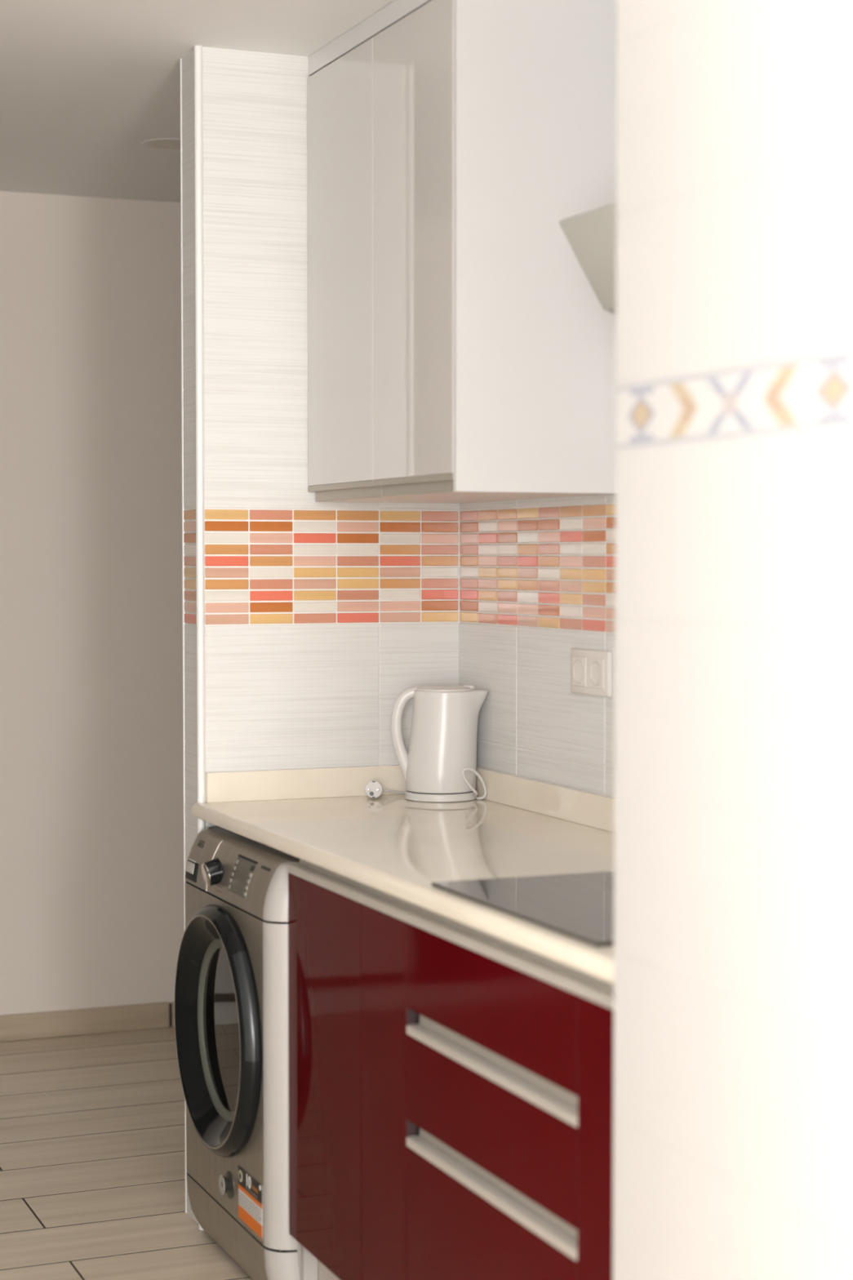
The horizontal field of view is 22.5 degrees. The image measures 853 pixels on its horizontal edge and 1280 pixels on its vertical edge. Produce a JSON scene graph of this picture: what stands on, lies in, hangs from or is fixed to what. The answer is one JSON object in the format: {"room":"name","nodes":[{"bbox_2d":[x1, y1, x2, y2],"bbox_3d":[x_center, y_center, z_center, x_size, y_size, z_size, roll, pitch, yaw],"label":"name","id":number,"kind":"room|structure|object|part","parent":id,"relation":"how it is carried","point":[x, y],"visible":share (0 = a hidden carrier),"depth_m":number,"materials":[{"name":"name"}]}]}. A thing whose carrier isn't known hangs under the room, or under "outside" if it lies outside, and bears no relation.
{"room":"kitchen","nodes":[
{"label":"kitchen","id":0,"kind":"room"},
{"bbox_2d":[0,191,183,1015],"bbox_3d":[-1.645,-0.055,6.091,4.500,2.462,0.100,-1,2,-22],"label":"wall","id":1,"kind":"structure","parent":0,"point":[91,806],"depth_m":6.30,"materials":[{"name":"beige paint"}]},
{"bbox_2d":[0,1001,174,1041],"bbox_3d":[-1.670,1.139,6.067,4.200,0.076,0.011,-1,2,-22],"label":"baseboard","id":2,"kind":"structure","parent":1,"relation":"attached to","point":[15,1027],"depth_m":6.33,"materials":[{"name":"beige wood"}]},
{"bbox_2d":[0,1026,252,1279],"bbox_3d":[-0.042,1.376,2.258,4.500,0.100,8.507,-1,2,-22],"label":"floor","id":3,"kind":"structure","parent":0,"point":[92,1175],"depth_m":5.01,"materials":[{"name":"beige wood"}]},
{"bbox_2d":[173,825,301,1279],"bbox_3d":[-0.136,0.820,4.298,0.643,0.851,0.600,-1,2,-22],"label":"washing machine","id":4,"kind":"object","parent":3,"relation":"on","point":[231,1000],"visible":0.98,"depth_m":4.08,"materials":[{"name":"grey metal"}]},
{"bbox_3d":[-0.444,0.445,4.354,0.051,0.106,0.148,-1,2,-22],"label":"detergent drawer","id":5,"kind":"part","parent":4,"relation":"part of","materials":[{"name":"grey paint"}]},
{"bbox_3d":[-0.417,0.455,4.205,0.040,0.054,0.051,-1,2,-22],"label":"programme knob","id":6,"kind":"part","parent":4,"relation":"part of","materials":[{"name":"black plastic"}]},
{"bbox_3d":[-0.411,0.759,4.170,0.037,0.487,0.487,-1,2,-22],"label":"porthole door","id":7,"kind":"part","parent":4,"relation":"part of","materials":[{"name":"black plastic"}]},
{"bbox_3d":[-0.398,0.810,4.190,0.002,0.602,0.512,-1,2,-22],"label":"panel","id":8,"kind":"part","parent":4,"relation":"part of","materials":[{"name":"grey paint"}]},
{"bbox_3d":[-0.380,1.176,4.212,0.038,0.122,0.512,-1,2,-22],"label":"kick panel","id":9,"kind":"part","parent":4,"relation":"part of","materials":[{"name":"grey paint"}]},
{"bbox_3d":[-0.336,0.679,3.982,0.024,0.191,0.091,-1,2,-22],"label":"door handle","id":10,"kind":"part","parent":4,"relation":"part of","materials":[{"name":"grey plastic"}]},
{"bbox_3d":[-0.346,0.454,4.116,0.051,0.106,0.362,-1,2,-22],"label":"control panel","id":11,"kind":"part","parent":4,"relation":"part of","materials":[{"name":"grey paint"}]},
{"bbox_2d":[239,1191,262,1221],"bbox_3d":[-0.332,1.067,4.033,0.001,0.022,0.139,-1,2,-22],"label":"print","id":12,"kind":"object","parent":4,"relation":"attached to","point":[250,1206],"depth_m":4.03,"materials":[{"name":"white"}]},
{"bbox_2d":[245,1186,257,1198],"bbox_3d":[-0.329,1.036,4.025,0.001,0.004,0.070,-1,2,-22],"label":"print","id":13,"kind":"object","parent":4,"relation":"on","point":[251,1191],"depth_m":4.03,"materials":[{"name":"grey"}]},
{"bbox_2d":[288,858,419,1279],"bbox_3d":[0.123,0.832,3.762,0.574,0.870,0.576,-1,2,-22],"label":"base cabinet","id":14,"kind":"object","parent":3,"relation":"on","point":[349,1127],"visible":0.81,"depth_m":3.63,"materials":[{"name":"red"}]},
{"bbox_3d":[-0.215,1.175,3.938,0.027,0.171,0.017,-1,2,-22],"label":"panel","id":15,"kind":"part","parent":14,"relation":"part of","materials":[{"name":"white paint"}]},
{"bbox_3d":[-0.172,0.762,3.746,0.019,0.666,0.374,-1,2,-22],"label":"door","id":16,"kind":"part","parent":14,"relation":"part of","materials":[{"name":"red paint"}]},
{"bbox_3d":[-0.061,0.773,3.479,0.019,0.666,0.198,-1,2,-22],"label":"door","id":17,"kind":"part","parent":14,"relation":"part of","materials":[{"name":"red paint"}]},
{"bbox_2d":[191,764,614,983],"bbox_3d":[0.170,0.354,3.664,0.606,0.092,1.984,-1,2,-22],"label":"countertop","id":18,"kind":"structure","parent":14,"relation":"on","point":[390,843],"depth_m":4.01,"materials":[{"name":"beige stone"}]},
{"bbox_2d":[364,767,487,802],"bbox_3d":[-0.006,0.300,4.529,0.231,0.072,0.186,-1,2,-22],"label":"base","id":19,"kind":"object","parent":18,"relation":"on","point":[373,788],"visible":0.86,"depth_m":4.49,"materials":[{"name":"white plastic"}]},
{"bbox_2d":[391,684,488,793],"bbox_3d":[0.030,0.206,4.536,0.162,0.224,0.151,2,3,42],"label":"electric kettle","id":20,"kind":"object","parent":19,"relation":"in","point":[442,743],"visible":0.99,"depth_m":4.48,"materials":[{"name":"white plastic"}]},
{"bbox_3d":[-0.036,0.206,4.536,0.078,0.217,0.025,0,2,0],"label":"handle","id":21,"kind":"part","parent":20,"relation":"part of","materials":[{"name":"white plastic"}]},
{"bbox_3d":[0.038,0.101,4.532,0.122,0.010,0.122,-1,2,-22],"label":"lid","id":22,"kind":"part","parent":20,"relation":"part of","materials":[{"name":"white plastic"}]},
{"bbox_3d":[0.030,0.327,4.541,0.153,0.017,0.153,-1,2,-22],"label":"dish","id":23,"kind":"part","parent":19,"relation":"part of","materials":[{"name":"white plastic"}]},
{"bbox_2d":[431,871,613,946],"bbox_3d":[0.348,0.386,3.169,0.505,0.006,0.565,-1,2,-22],"label":"induction hob","id":24,"kind":"object","parent":18,"relation":"in","point":[580,906],"visible":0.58,"depth_m":3.17,"materials":[{"name":"black glass"}]},
{"bbox_2d":[406,906,592,1279],"bbox_3d":[0.348,0.853,3.216,0.574,0.870,0.600,-1,2,-22],"label":"base cabinet","id":25,"kind":"object","parent":3,"relation":"on","point":[492,1052],"visible":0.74,"depth_m":3.09,"materials":[{"name":"red"}]},
{"bbox_3d":[0.092,0.964,3.115,0.019,0.312,0.600,-1,2,-22],"label":"drawer","id":26,"kind":"part","parent":25,"relation":"part of","materials":[{"name":"red paint"}]},
{"bbox_3d":[0.092,0.699,3.105,0.019,0.137,0.600,-1,2,-22],"label":"drawer","id":27,"kind":"part","parent":25,"relation":"part of","materials":[{"name":"red paint"}]},
{"bbox_3d":[0.092,0.522,3.098,0.019,0.135,0.600,-1,2,-22],"label":"drawer","id":28,"kind":"part","parent":25,"relation":"part of","materials":[{"name":"red laminate"}]},
{"bbox_2d":[577,975,613,1279],"bbox_3d":[0.499,0.867,2.850,0.574,0.870,0.188,-1,2,-22],"label":"base cabinet","id":29,"kind":"object","parent":3,"relation":"on","point":[596,999],"visible":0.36,"depth_m":2.77,"materials":[{"name":"red"}]},
{"bbox_2d":[0,0,395,202],"bbox_3d":[-0.042,-1.184,2.159,4.500,0.100,8.507,-1,2,-22],"label":"ceiling","id":30,"kind":"structure","parent":0,"point":[83,83],"depth_m":4.63,"materials":[{"name":"white paint"}]},
{"bbox_2d":[141,137,180,151],"bbox_3d":[-0.645,-1.261,5.464,0.164,0.002,0.164,-1,2,-22],"label":"recessed light","id":31,"kind":"object","parent":30,"relation":"in","point":[168,144],"visible":0.6,"depth_m":5.46,"materials":[{"name":"white paint"}]},
{"bbox_2d":[238,854,257,864],"bbox_3d":[-0.341,0.419,4.099,0.005,0.004,0.115,-1,2,-22],"label":"display screen","id":32,"kind":"object","parent":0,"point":[242,859],"depth_m":4.10,"materials":[{"name":"black plastic"}]},
{"bbox_2d":[182,46,459,1224],"bbox_3d":[-0.152,0.000,4.659,0.743,2.462,0.126,-1,2,-22],"label":"wall","id":33,"kind":"structure","parent":0,"point":[319,615],"depth_m":4.51,"materials":[{"name":"white tile"}]},
{"bbox_2d":[179,58,186,1213],"bbox_3d":[-0.516,0.004,4.573,0.008,2.462,0.008,-1,2,-22],"label":"trim","id":34,"kind":"structure","parent":33,"relation":"attached to","point":[180,60],"depth_m":4.56,"materials":[{"name":"white plastic"}]},
{"bbox_2d":[194,45,205,1230],"bbox_3d":[-0.470,0.008,4.461,0.017,2.462,0.017,-1,2,-22],"label":"trim","id":35,"kind":"structure","parent":33,"relation":"attached to","point":[198,209],"depth_m":4.44,"materials":[{"name":"white plastic"}]},
{"bbox_2d":[459,494,615,796],"bbox_3d":[0.522,0.034,3.797,0.155,2.462,1.986,-1,2,-22],"label":"wall","id":36,"kind":"structure","parent":0,"point":[537,576],"depth_m":4.31,"materials":[{"name":"white tile"}]},
{"bbox_2d":[306,0,617,503],"bbox_3d":[0.062,-0.746,4.217,0.350,0.933,0.799,-1,2,-22],"label":"upper cabinet","id":37,"kind":"object","parent":36,"relation":"attached to","point":[461,349],"visible":0.94,"depth_m":3.88,"materials":[{"name":"white laminate"}]},
{"bbox_3d":[-0.170,-0.746,4.344,0.016,0.856,0.384,-1,2,-22],"label":"door","id":38,"kind":"part","parent":37,"relation":"part of","materials":[{"name":"white paint"}]},
{"bbox_3d":[0.060,-1.193,4.208,0.346,0.039,0.783,-1,2,-22],"label":"cornice","id":39,"kind":"part","parent":37,"relation":"part of","materials":[{"name":"white laminate"}]},
{"bbox_3d":[-0.021,-0.732,3.983,0.016,0.856,0.392,-1,2,-22],"label":"door","id":40,"kind":"part","parent":37,"relation":"part of","materials":[{"name":"white paint"}]},
{"bbox_3d":[0.212,-0.732,3.855,0.349,0.933,0.016,-1,2,-22],"label":"panel","id":41,"kind":"part","parent":37,"relation":"part of","materials":[{"name":"white laminate"}]},
{"bbox_2d":[558,202,616,315],"bbox_3d":[0.484,-0.800,3.199,0.345,0.746,0.600,-1,2,-22],"label":"range hood","id":42,"kind":"object","parent":36,"relation":"attached to","point":[591,235],"visible":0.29,"depth_m":3.37,"materials":[{"name":"grey metal"}]},
{"bbox_2d":[570,648,612,697],"bbox_3d":[0.311,0.061,4.086,0.014,0.085,0.159,-1,2,-22],"label":"double socket","id":43,"kind":"object","parent":36,"relation":"attached to","point":[591,670],"visible":1,"depth_m":4.07,"materials":[{"name":"white plastic"}]},
{"bbox_2d":[613,0,852,1279],"bbox_3d":[1.442,0.154,0.717,0.805,2.462,4.415,-1,2,-22],"label":"wall","id":44,"kind":"structure","parent":0,"point":[733,1105],"depth_m":2.34,"materials":[{"name":"white tile"}]}
]}

